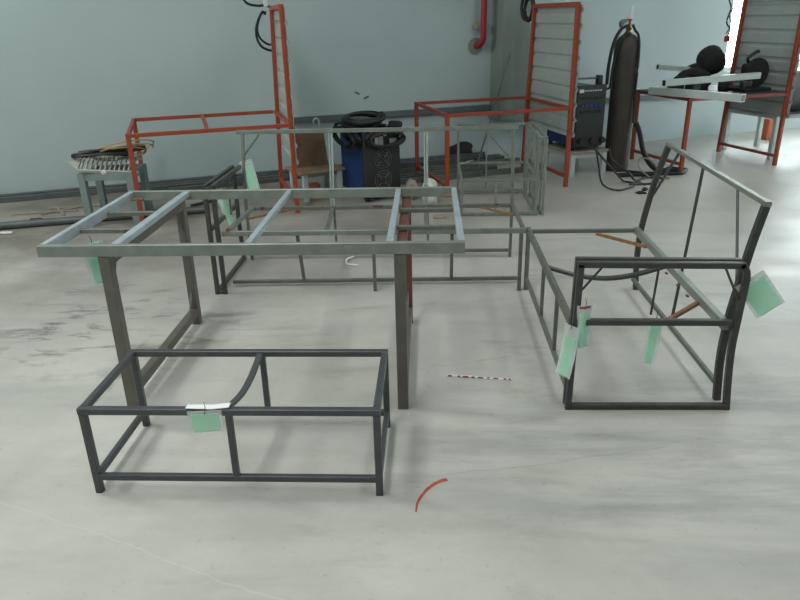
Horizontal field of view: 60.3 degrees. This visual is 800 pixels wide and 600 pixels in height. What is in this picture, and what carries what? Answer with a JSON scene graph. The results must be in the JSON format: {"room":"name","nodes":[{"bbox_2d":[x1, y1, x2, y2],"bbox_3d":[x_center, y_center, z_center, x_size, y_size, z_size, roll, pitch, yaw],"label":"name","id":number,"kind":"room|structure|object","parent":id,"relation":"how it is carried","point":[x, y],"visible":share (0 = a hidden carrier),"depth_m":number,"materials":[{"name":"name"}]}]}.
{"room":"metal workshop","nodes":[
{"label":"metal workshop","id":0,"kind":"room"},
{"bbox_2d":[0,127,799,599],"bbox_3d":[3.142,0.339,3.249,16.400,0.120,11.900,-9,24,-17],"label":"floor","id":1,"kind":"structure","parent":0,"point":[540,499],"depth_m":2.86,"materials":[{"name":"concrete"}]},
{"bbox_2d":[0,231,12,233],"bbox_3d":[-3.212,-0.550,5.598,0.143,0.014,0.072,0,22,3],"label":"paper scrap","id":2,"kind":"object","parent":1,"relation":"on","point":[2,232],"visible":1,"depth_m":5.58,"materials":[{"name":"white paper"}]},
{"bbox_2d":[11,209,77,214],"bbox_3d":[-3.176,-0.784,6.161,0.556,0.014,0.020,-5,23,-9],"label":"stick","id":3,"kind":"object","parent":1,"relation":"on","point":[73,209],"visible":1,"depth_m":6.14,"materials":[{"name":"brown wood"}]},
{"bbox_2d":[55,206,64,215],"bbox_3d":[-3.061,-0.805,6.206,0.020,0.014,0.354,-16,27,-32],"label":"stick","id":4,"kind":"object","parent":1,"relation":"on","point":[57,207],"visible":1,"depth_m":6.18,"materials":[{"name":"brown wood"}]},
{"bbox_2d":[40,206,82,214],"bbox_3d":[-3.045,-0.812,6.220,0.376,0.014,0.020,-21,30,-39],"label":"stick","id":5,"kind":"object","parent":1,"relation":"on","point":[76,206],"visible":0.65,"depth_m":6.22,"materials":[{"name":"brown wood"}]},
{"bbox_2d":[49,204,99,208],"bbox_3d":[-2.948,-0.859,6.328,0.506,0.014,0.020,-5,23,-8],"label":"stick","id":6,"kind":"object","parent":1,"relation":"on","point":[97,204],"visible":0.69,"depth_m":6.31,"materials":[{"name":"brown wood"}]},
{"bbox_2d":[0,206,204,229],"bbox_3d":[-3.062,-0.639,5.740,2.790,0.064,0.064,-7,23,-12],"label":"tube","id":7,"kind":"object","parent":1,"relation":"on","point":[197,209],"visible":0.48,"depth_m":5.76,"materials":[{"name":"grey metal"}]},
{"bbox_2d":[77,163,153,226],"bbox_3d":[-2.386,-0.888,5.812,0.440,0.440,0.380,-2,22,-1],"label":"stool","id":8,"kind":"object","parent":1,"relation":"on","point":[83,178],"visible":0.63,"depth_m":5.67,"materials":[{"name":"grey paint"}]},
{"bbox_2d":[69,148,141,174],"bbox_3d":[-2.435,-1.157,5.683,0.552,0.212,0.406,-6,23,-12],"label":"grille","id":9,"kind":"object","parent":8,"relation":"on","point":[75,163],"depth_m":5.59,"materials":[{"name":"white metal"}]},
{"bbox_2d":[92,139,153,160],"bbox_3d":[-2.304,-1.240,5.717,0.510,0.204,0.354,0,22,3],"label":"coil","id":10,"kind":"object","parent":9,"relation":"on","point":[149,144],"visible":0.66,"depth_m":5.62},
{"bbox_2d":[109,145,145,152],"bbox_3d":[-2.273,-1.258,5.738,0.290,0.055,0.080,-12,25,-24],"label":"tool","id":11,"kind":"object","parent":9,"relation":"on","point":[141,146],"visible":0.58,"depth_m":5.74,"materials":[{"name":"black plastic"}]},
{"bbox_2d":[0,174,266,202],"bbox_3d":[-2.968,-1.073,6.804,3.300,0.050,0.050,-8,23,-17],"label":"tube","id":12,"kind":"object","parent":1,"relation":"on","point":[75,193],"visible":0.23,"depth_m":6.71,"materials":[{"name":"grey metal"}]},
{"bbox_2d":[0,164,341,196],"bbox_3d":[-2.000,-1.256,7.177,6.200,0.060,0.060,-9,24,-17],"label":"tube","id":13,"kind":"object","parent":1,"relation":"on","point":[272,172],"visible":0.23,"depth_m":6.98,"materials":[{"name":"grey metal"}]},
{"bbox_2d":[450,141,472,153],"bbox_3d":[0.681,-1.722,7.877,0.319,0.166,0.208,0,22,3],"label":"sack","id":14,"kind":"object","parent":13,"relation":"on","point":[464,146],"visible":0.58,"depth_m":7.81,"materials":[{"name":"black fabric"}]},
{"bbox_2d":[190,199,216,206],"bbox_3d":[-1.773,-0.907,6.364,0.025,0.025,0.355,18,30,39],"label":"bar","id":15,"kind":"object","parent":1,"relation":"on","point":[198,203],"visible":0.35,"depth_m":6.28,"materials":[{"name":"black metal"}]},
{"bbox_2d":[125,4,299,221],"bbox_3d":[-1.627,-1.625,5.942,1.374,1.668,1.074,-8,23,-15],"label":"table","id":16,"kind":"object","parent":1,"relation":"on","point":[283,96],"visible":0.95,"depth_m":5.91,"materials":[{"name":"orange paint"}]},
{"bbox_2d":[263,0,267,6],"bbox_3d":[-1.225,-2.736,6.259,0.036,0.130,0.036,-9,24,-17],"label":"clamp","id":17,"kind":"object","parent":16,"relation":"on","point":[265,2],"visible":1,"depth_m":6.26,"materials":[{"name":"white plastic"}]},
{"bbox_2d":[243,0,271,51],"bbox_3d":[-1.297,-2.551,6.309,0.333,0.528,0.066,-10,24,-20],"label":"cable","id":18,"kind":"object","parent":17,"relation":"hanging from","point":[257,35],"visible":0.85,"depth_m":6.31,"materials":[{"name":"black rubber"}]},
{"bbox_2d":[139,174,301,189],"bbox_3d":[-1.795,-1.204,7.051,1.700,0.050,0.050,-8,23,-16],"label":"tube","id":19,"kind":"object","parent":1,"relation":"on","point":[156,187],"visible":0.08,"depth_m":6.93,"materials":[{"name":"grey metal"}]},
{"bbox_2d":[169,176,289,189],"bbox_3d":[-1.720,-1.176,6.993,1.200,0.040,0.040,-9,24,-18],"label":"tube","id":20,"kind":"object","parent":1,"relation":"on","point":[266,180],"visible":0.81,"depth_m":6.97,"materials":[{"name":"grey metal"}]},
{"bbox_2d":[76,349,390,495],"bbox_3d":[-0.571,0.444,2.599,1.037,0.350,0.460,0,22,3],"label":"frame","id":21,"kind":"object","parent":1,"relation":"on","point":[86,408],"visible":0.98,"depth_m":2.44,"materials":[{"name":"black metal"}]},
{"bbox_2d":[187,402,223,432],"bbox_3d":[-0.658,0.397,2.329,0.115,0.112,0.015,-1,22,0],"label":"tag","id":22,"kind":"object","parent":21,"relation":"hanging from","point":[212,420],"visible":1,"depth_m":2.33,"materials":[{"name":"green paper"}]},
{"bbox_2d":[185,402,230,408],"bbox_3d":[-0.650,0.359,2.332,0.149,0.010,0.030,0,22,3],"label":"paper strip","id":23,"kind":"object","parent":21,"relation":"on","point":[223,405],"visible":1,"depth_m":2.33,"materials":[{"name":"white paper"}]},
{"bbox_2d":[36,186,464,408],"bbox_3d":[-0.566,-0.052,3.274,1.711,0.750,0.939,0,22,3],"label":"frame","id":24,"kind":"object","parent":1,"relation":"on","point":[129,244],"visible":0.94,"depth_m":2.94,"materials":[{"name":"metal"}]},
{"bbox_2d":[84,236,102,285],"bbox_3d":[-1.239,-0.164,2.817,0.102,0.209,0.016,-15,26,-29],"label":"tag","id":25,"kind":"object","parent":24,"relation":"hanging from","point":[92,263],"visible":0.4,"depth_m":2.82,"materials":[{"name":"green paper"}]},
{"bbox_2d":[283,117,344,202],"bbox_3d":[-0.797,-1.308,6.394,0.450,0.700,0.390,-14,25,-27],"label":"stool","id":26,"kind":"object","parent":1,"relation":"on","point":[305,173],"visible":0.65,"depth_m":6.37,"materials":[{"name":"grey paint"}]},
{"bbox_2d":[295,133,327,167],"bbox_3d":[-0.843,-1.417,6.450,0.315,0.315,0.086,-13,25,-26],"label":"plywood board","id":27,"kind":"object","parent":26,"relation":"on","point":[311,147],"visible":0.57,"depth_m":6.45,"materials":[{"name":"brown wood"}]},
{"bbox_2d":[308,182,319,187],"bbox_3d":[-0.834,-1.063,6.589,0.130,0.100,0.120,-9,24,-17],"label":"block","id":28,"kind":"object","parent":1,"relation":"on","point":[312,184],"visible":0.28,"depth_m":6.54,"materials":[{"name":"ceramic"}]},
{"bbox_2d":[345,256,358,265],"bbox_3d":[-0.339,-0.269,4.742,0.081,0.016,0.203,-6,23,-11],"label":"wire","id":29,"kind":"object","parent":1,"relation":"on","point":[350,257],"visible":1,"depth_m":4.69,"materials":[{"name":"white plastic"}]},
{"bbox_2d":[201,125,526,294],"bbox_3d":[-0.179,-0.592,4.391,1.910,0.880,0.770,0,22,3],"label":"frame","id":30,"kind":"object","parent":1,"relation":"on","point":[213,183],"visible":0.8,"depth_m":4.45,"materials":[{"name":"black metal"}]},
{"bbox_2d":[217,187,235,226],"bbox_3d":[-1.106,-0.594,4.367,0.126,0.278,0.028,-4,23,-6],"label":"tag","id":31,"kind":"object","parent":30,"relation":"hanging from","point":[223,203],"visible":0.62,"depth_m":4.38,"materials":[{"name":"green paper"}]},
{"bbox_2d":[239,159,259,188],"bbox_3d":[-1.012,-0.836,4.652,0.131,0.271,0.045,-3,22,-3],"label":"tag","id":32,"kind":"object","parent":30,"relation":"hanging from","point":[251,177],"visible":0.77,"depth_m":4.66,"materials":[{"name":"green paper"}]},
{"bbox_2d":[332,121,405,201],"bbox_3d":[-0.297,-1.275,6.286,0.511,0.696,0.622,-13,25,-27],"label":"machine","id":33,"kind":"object","parent":1,"relation":"on","point":[365,166],"depth_m":6.15,"materials":[{"name":"blue paint"}]},
{"bbox_2d":[341,110,386,137],"bbox_3d":[-0.322,-1.564,6.152,0.429,0.208,0.461,0,22,3],"label":"cable coil","id":34,"kind":"object","parent":33,"relation":"on","point":[376,120],"visible":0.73,"depth_m":6.05,"materials":[{"name":"black rubber"}]},
{"bbox_2d":[374,149,390,167],"bbox_3d":[-0.152,-1.256,6.124,0.174,0.174,0.007,-13,25,-27],"label":"fan grille","id":35,"kind":"object","parent":33,"relation":"attached to","point":[382,157],"depth_m":6.12,"materials":[{"name":"black plastic"}]},
{"bbox_2d":[375,170,391,186],"bbox_3d":[-0.148,-1.080,6.197,0.174,0.174,0.007,-13,25,-27],"label":"fan grille","id":36,"kind":"object","parent":33,"relation":"attached to","point":[383,178],"depth_m":6.19,"materials":[{"name":"black plastic"}]},
{"bbox_2d":[387,120,401,126],"bbox_3d":[-0.046,-1.560,6.122,0.136,0.076,0.100,0,22,3],"label":"grip","id":37,"kind":"object","parent":33,"relation":"on","point":[392,123],"visible":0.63,"depth_m":6.08,"materials":[{"name":"black plastic"}]},
{"bbox_2d":[405,179,418,199],"bbox_3d":[0.108,-1.013,6.293,0.154,0.191,0.131,0,22,3],"label":"plastic bag","id":38,"kind":"object","parent":1,"relation":"on","point":[411,182],"visible":0.47,"depth_m":6.24,"materials":[{"name":"beige plastic"}]},
{"bbox_2d":[422,178,437,202],"bbox_3d":[0.265,-0.985,6.176,0.144,0.222,0.132,0,22,3],"label":"plastic bag","id":39,"kind":"object","parent":1,"relation":"on","point":[431,182],"visible":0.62,"depth_m":6.15,"materials":[{"name":"white plastic"}]},
{"bbox_2d":[415,478,447,511],"bbox_3d":[0.100,0.683,2.436,0.043,0.001,0.217,14,27,33],"label":"paint mark","id":40,"kind":"object","parent":1,"relation":"on","point":[444,479],"visible":1,"depth_m":2.46,"materials":[{"name":"red paint"}]},
{"bbox_2d":[433,215,444,218],"bbox_3d":[0.325,-0.693,5.729,0.100,0.020,0.060,0,22,3],"label":"lump","id":41,"kind":"object","parent":1,"relation":"on","point":[434,216],"visible":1,"depth_m":5.71,"materials":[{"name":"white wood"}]},
{"bbox_2d":[400,168,487,177],"bbox_3d":[0.333,-1.279,7.106,1.236,0.052,0.052,-9,24,-17],"label":"tube","id":42,"kind":"object","parent":1,"relation":"on","point":[478,169],"visible":0.23,"depth_m":7.13,"materials":[{"name":"grey metal"}]},
{"bbox_2d":[400,165,496,175],"bbox_3d":[0.362,-1.318,7.198,1.420,0.052,0.052,-9,23,-17],"label":"tube","id":43,"kind":"object","parent":1,"relation":"on","point":[492,166],"visible":0.31,"depth_m":7.25,"materials":[{"name":"grey metal"}]},
{"bbox_2d":[407,158,492,167],"bbox_3d":[0.247,-1.451,7.528,1.694,0.052,0.052,-8,23,-16],"label":"tube","id":44,"kind":"object","parent":1,"relation":"on","point":[488,158],"visible":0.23,"depth_m":7.71,"materials":[{"name":"grey metal"}]},
{"bbox_2d":[400,157,466,167],"bbox_3d":[0.172,-1.470,7.443,1.175,0.050,0.050,-9,24,-17],"label":"tube","id":45,"kind":"object","parent":44,"relation":"on","point":[461,159],"visible":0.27,"depth_m":7.48,"materials":[{"name":"grey metal"}]},
{"bbox_2d":[400,157,519,173],"bbox_3d":[0.497,-1.454,7.519,1.791,0.052,0.052,-9,24,-17],"label":"tube","id":46,"kind":"object","parent":1,"relation":"on","point":[452,165],"visible":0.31,"depth_m":7.51,"materials":[{"name":"grey metal"}]},
{"bbox_2d":[400,166,540,183],"bbox_3d":[0.601,-1.280,7.092,1.912,0.052,0.052,-8,23,-17],"label":"tube","id":47,"kind":"object","parent":1,"relation":"on","point":[418,179],"visible":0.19,"depth_m":7.12,"materials":[{"name":"grey metal"}]},
{"bbox_2d":[447,374,511,380],"bbox_3d":[0.368,0.359,3.198,0.301,0.006,0.025,3,23,9],"label":"barrier tape","id":48,"kind":"object","parent":1,"relation":"on","point":[448,375],"visible":1,"depth_m":3.19,"materials":[{"name":"white plastic"}]},
{"bbox_2d":[473,155,503,159],"bbox_3d":[0.428,-1.519,7.681,1.598,0.052,0.052,-8,23,-16],"label":"tube","id":49,"kind":"object","parent":1,"relation":"on","point":[500,156],"visible":0.19,"depth_m":7.86,"materials":[{"name":"grey metal"}]},
{"bbox_2d":[400,153,482,162],"bbox_3d":[0.257,-1.524,7.567,1.419,0.050,0.050,-9,24,-17],"label":"tube","id":50,"kind":"object","parent":49,"relation":"on","point":[470,156],"visible":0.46,"depth_m":7.67,"materials":[{"name":"grey metal"}]},
{"bbox_2d":[476,53,511,166],"bbox_3d":[1.020,-2.067,7.508,0.018,1.154,0.643,17,28,37],"label":"bar","id":51,"kind":"object","parent":1,"relation":"on","point":[510,53],"visible":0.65,"depth_m":7.50,"materials":[{"name":"metal"}]},
{"bbox_2d":[414,2,583,197],"bbox_3d":[0.904,-1.968,6.662,1.305,1.641,1.098,-7,23,-13],"label":"table","id":52,"kind":"object","parent":1,"relation":"on","point":[555,34],"visible":0.95,"depth_m":6.64,"materials":[{"name":"orange paint"}]},
{"bbox_2d":[520,0,534,22],"bbox_3d":[1.322,-3.004,7.098,0.154,0.271,0.100,17,29,38],"label":"cable","id":53,"kind":"object","parent":52,"relation":"hanging from","point":[523,12],"visible":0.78,"depth_m":7.11,"materials":[{"name":"black rubber"}]},
{"bbox_2d":[457,122,547,216],"bbox_3d":[0.856,-1.151,5.982,0.690,0.651,0.791,0,22,3],"label":"frame","id":54,"kind":"object","parent":1,"relation":"on","point":[534,166],"visible":0.94,"depth_m":5.85,"materials":[{"name":"metal"}]},
{"bbox_2d":[541,142,608,176],"bbox_3d":[1.844,-1.504,7.303,0.460,0.250,0.600,-9,24,-17],"label":"stand","id":55,"kind":"object","parent":1,"relation":"on","point":[557,148],"visible":0.61,"depth_m":7.09,"materials":[{"name":"grey paint"}]},
{"bbox_2d":[547,75,606,150],"bbox_3d":[1.822,-1.949,7.104,0.359,0.725,0.600,-9,24,-17],"label":"machine","id":56,"kind":"object","parent":55,"relation":"on","point":[590,99],"visible":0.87,"depth_m":6.88,"materials":[{"name":"blue paint"}]},
{"bbox_2d":[577,138,583,144],"bbox_3d":[1.820,-1.591,6.924,0.068,0.068,0.032,-9,24,-17],"label":"socket","id":57,"kind":"object","parent":56,"relation":"attached to","point":[580,141],"depth_m":6.91,"materials":[{"name":"black plastic"}]},
{"bbox_2d":[589,137,595,143],"bbox_3d":[1.943,-1.609,6.962,0.068,0.068,0.032,-9,24,-17],"label":"socket","id":58,"kind":"object","parent":56,"relation":"attached to","point":[592,140],"depth_m":6.95,"materials":[{"name":"black plastic"}]},
{"bbox_2d":[599,136,605,142],"bbox_3d":[2.057,-1.626,6.997,0.068,0.068,0.032,-9,24,-17],"label":"socket","id":59,"kind":"object","parent":56,"relation":"attached to","point":[602,139],"depth_m":6.99,"materials":[{"name":"black plastic"}]},
{"bbox_2d":[595,146,633,190],"bbox_3d":[1.959,-1.245,6.541,0.289,0.345,0.454,-20,29,-38],"label":"cable","id":60,"kind":"object","parent":1,"relation":"on","point":[601,182],"visible":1,"depth_m":6.49,"materials":[{"name":"black rubber"}]},
{"bbox_2d":[605,6,640,171],"bbox_3d":[2.218,-2.119,7.001,0.345,1.600,0.251,-2,22,-2],"label":"gas cylinder","id":61,"kind":"object","parent":1,"relation":"on","point":[626,48],"visible":0.98,"depth_m":6.90,"materials":[{"name":"brown paint"}]},
{"bbox_2d":[593,147,661,184],"bbox_3d":[2.255,-1.306,6.671,0.725,0.345,0.297,-6,23,-11],"label":"cable","id":62,"kind":"object","parent":1,"relation":"on","point":[594,148],"visible":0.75,"depth_m":6.63,"materials":[{"name":"black rubber"}]},
{"bbox_2d":[608,146,647,180],"bbox_3d":[2.292,-1.382,6.869,0.322,0.338,0.568,14,27,33],"label":"cable","id":63,"kind":"object","parent":1,"relation":"on","point":[609,147],"visible":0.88,"depth_m":6.71,"materials":[{"name":"black rubber"}]},
{"bbox_2d":[629,181,641,185],"bbox_3d":[2.267,-1.122,6.628,0.122,0.037,0.058,-6,23,-11],"label":"clamp","id":64,"kind":"object","parent":1,"relation":"on","point":[638,182],"visible":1,"depth_m":6.62,"materials":[{"name":"metal"}]},
{"bbox_2d":[523,142,771,409],"bbox_3d":[1.108,-0.208,3.389,0.778,0.877,1.404,0,22,3],"label":"frame","id":65,"kind":"object","parent":1,"relation":"on","point":[729,324],"visible":0.99,"depth_m":2.90,"materials":[{"name":"black metal"}]},
{"bbox_2d":[555,319,579,379],"bbox_3d":[0.683,0.197,2.810,0.099,0.273,0.019,19,30,40],"label":"tag","id":66,"kind":"object","parent":65,"relation":"hanging from","point":[570,338],"visible":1,"depth_m":2.81,"materials":[{"name":"green paper"}]},
{"bbox_2d":[577,298,592,347],"bbox_3d":[0.739,0.092,2.764,0.072,0.215,0.032,-3,22,-3],"label":"tag","id":67,"kind":"object","parent":65,"relation":"hanging from","point":[583,312],"visible":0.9,"depth_m":2.77,"materials":[{"name":"green paper"}]},
{"bbox_2d":[640,313,661,365],"bbox_3d":[1.040,0.159,2.846,0.067,0.236,0.020,13,27,32],"label":"tag","id":68,"kind":"object","parent":65,"relation":"hanging from","point":[653,332],"visible":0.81,"depth_m":2.86,"materials":[{"name":"green paper"}]},
{"bbox_2d":[735,270,784,317],"bbox_3d":[1.435,-0.022,2.745,0.198,0.205,0.020,2,23,8],"label":"tag","id":69,"kind":"object","parent":65,"relation":"hanging from","point":[763,296],"visible":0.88,"depth_m":2.75,"materials":[{"name":"green paper"}]},
{"bbox_2d":[617,168,687,176],"bbox_3d":[2.605,-1.286,7.001,0.799,0.044,0.152,-7,23,-12],"label":"hose","id":70,"kind":"object","parent":1,"relation":"on","point":[683,171],"visible":0.77,"depth_m":6.97,"materials":[{"name":"black rubber"}]},
{"bbox_2d":[637,157,669,178],"bbox_3d":[2.532,-1.324,6.925,0.285,0.183,0.288,0,22,3],"label":"cable","id":71,"kind":"object","parent":1,"relation":"on","point":[640,169],"visible":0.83,"depth_m":6.94,"materials":[{"name":"black rubber"}]},
{"bbox_2d":[634,122,685,170],"bbox_3d":[2.665,-1.560,7.050,0.569,0.512,0.128,0,22,3],"label":"hose","id":72,"kind":"object","parent":1,"relation":"on","point":[649,163],"visible":0.63,"depth_m":7.06,"materials":[{"name":"black rubber"}]},
{"bbox_2d":[629,0,799,170],"bbox_3d":[3.318,-2.305,7.256,1.269,1.701,0.960,-7,23,-14],"label":"table","id":73,"kind":"object","parent":1,"relation":"on","point":[772,27],"visible":0.8,"depth_m":7.23,"materials":[{"name":"orange paint"}]},
{"bbox_2d":[667,85,683,88],"bbox_3d":[2.800,-2.145,7.008,0.150,0.105,0.100,-9,24,-17],"label":"block","id":74,"kind":"object","parent":73,"relation":"on","point":[677,86],"visible":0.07,"depth_m":6.96,"materials":[{"name":"black metal"}]},
{"bbox_2d":[685,84,700,89],"bbox_3d":[2.983,-2.156,7.025,0.150,0.105,0.100,-17,27,-32],"label":"block","id":75,"kind":"object","parent":73,"relation":"on","point":[690,86],"visible":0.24,"depth_m":6.97,"materials":[{"name":"black rubber"}]},
{"bbox_2d":[648,87,745,101],"bbox_3d":[2.846,-1.992,6.665,0.070,0.072,1.017,-15,26,-30],"label":"tube","id":76,"kind":"object","parent":73,"relation":"on","point":[686,93],"visible":1,"depth_m":6.60,"materials":[{"name":"metal"}]},
{"bbox_2d":[674,45,725,84],"bbox_3d":[3.204,-2.497,7.396,0.621,0.440,0.299,-9,24,-17],"label":"hood","id":77,"kind":"object","parent":73,"relation":"on","point":[710,60],"visible":0.63,"depth_m":7.32,"materials":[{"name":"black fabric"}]},
{"bbox_2d":[656,64,689,70],"bbox_3d":[2.938,-2.486,7.388,0.393,0.090,0.050,-5,23,-9],"label":"tube","id":78,"kind":"object","parent":77,"relation":"on","point":[659,66],"visible":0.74,"depth_m":7.36,"materials":[{"name":"metal"}]},
{"bbox_2d":[700,83,708,90],"bbox_3d":[3.152,-2.230,7.194,0.100,0.105,0.150,15,27,34],"label":"block","id":79,"kind":"object","parent":73,"relation":"on","point":[704,86],"visible":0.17,"depth_m":7.13,"materials":[{"name":"black rubber"}]},
{"bbox_2d":[662,72,760,85],"bbox_3d":[3.119,-2.207,6.883,1.080,0.090,0.060,-6,23,-12],"label":"tube","id":80,"kind":"object","parent":73,"relation":"on","point":[754,75],"visible":1,"depth_m":6.85,"materials":[{"name":"metal"}]},
{"bbox_2d":[717,81,729,90],"bbox_3d":[3.393,-2.250,7.228,0.100,0.105,0.150,7,24,19],"label":"block","id":81,"kind":"object","parent":73,"relation":"on","point":[722,86],"visible":0.71,"depth_m":7.17,"materials":[{"name":"black rubber"}]},
{"bbox_2d":[726,0,737,35],"bbox_3d":[3.580,-3.170,7.490,0.202,0.595,0.026,-9,24,-17],"label":"cable","id":82,"kind":"object","parent":73,"relation":"hanging from","point":[728,16],"visible":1,"depth_m":7.53,"materials":[{"name":"black rubber"}]},
{"bbox_2d":[724,36,729,41],"bbox_3d":[3.613,-2.886,7.611,0.060,0.060,0.040,-9,24,-17],"label":"plug","id":83,"kind":"object","parent":82,"relation":"hanging from","point":[726,38],"visible":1,"depth_m":7.59,"materials":[{"name":"red paint"}]},
{"bbox_2d":[728,49,770,91],"bbox_3d":[3.675,-2.398,7.181,0.370,0.402,0.280,-9,24,-17],"label":"saw","id":84,"kind":"object","parent":73,"relation":"on","point":[759,64],"visible":0.91,"depth_m":7.15,"materials":[{"name":"black metal"}]},
{"bbox_2d":[721,109,799,159],"bbox_3d":[4.214,-1.951,7.919,0.590,0.500,0.790,-9,24,-17],"label":"stand","id":85,"kind":"object","parent":1,"relation":"on","point":[793,114],"visible":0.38,"depth_m":7.78,"materials":[{"name":"grey paint"}]},
{"bbox_2d":[790,68,799,110],"bbox_3d":[4.286,-2.199,7.700,0.470,0.843,0.704,-9,24,-17],"label":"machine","id":86,"kind":"object","parent":85,"relation":"on","point":[795,106],"visible":0.07,"depth_m":7.45,"materials":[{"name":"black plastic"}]},
{"bbox_2d":[761,118,772,139],"bbox_3d":[4.682,-2.187,8.776,0.180,0.260,0.180,-9,24,-17],"label":"box","id":87,"kind":"object","parent":1,"relation":"on","point":[767,125],"visible":0.31,"depth_m":8.69,"materials":[{"name":"orange cardboard"}]},
{"bbox_3d":[0.351,-1.548,7.757,1.604,0.052,0.648,0,22,3],"label":"tube","id":88,"kind":"object","parent":1,"relation":"on","visible":0},
{"bbox_2d":[400,151,484,160],"bbox_3d":[0.261,-1.565,7.666,1.487,0.050,0.050,-9,24,-17],"label":"tube","id":89,"kind":"object","parent":88,"relation":"on","point":[483,152],"visible":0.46,"depth_m":7.72,"materials":[{"name":"grey metal"}]},
{"bbox_2d":[0,0,799,193],"bbox_3d":[1.205,-3.870,7.502,16.400,4.500,0.200,-9,24,-17],"label":"wall","id":90,"kind":"structure","parent":0,"point":[75,74],"depth_m":7.08,"materials":[{"name":"grey paint"}]},
{"bbox_2d":[468,0,486,53],"bbox_3d":[0.824,-4.269,6.998,0.170,3.343,0.173,-9,24,-17],"label":"pipe","id":91,"kind":"object","parent":90,"relation":"attached to","point":[475,45],"visible":1,"depth_m":7.51,"materials":[{"name":"red metal"}]},
{"bbox_2d":[293,95,669,122],"bbox_3d":[3.781,-2.636,8.804,10.520,0.070,0.050,-9,24,-17],"label":"trim","id":92,"kind":"structure","parent":90,"relation":"attached to","point":[642,97],"depth_m":7.66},
{"bbox_2d":[724,0,799,70],"bbox_3d":[5.448,-4.050,8.999,2.850,1.900,0.060,-9,24,-17],"label":"window","id":93,"kind":"structure","parent":90,"relation":"in","point":[736,12],"depth_m":8.82,"materials":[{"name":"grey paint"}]},
{"bbox_2d":[488,0,530,120],"bbox_3d":[1.280,-3.985,7.198,0.520,4.060,0.300,-9,24,-17],"label":"column","id":94,"kind":"structure","parent":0,"point":[510,33],"depth_m":7.70,"materials":[{"name":"grey paint"}]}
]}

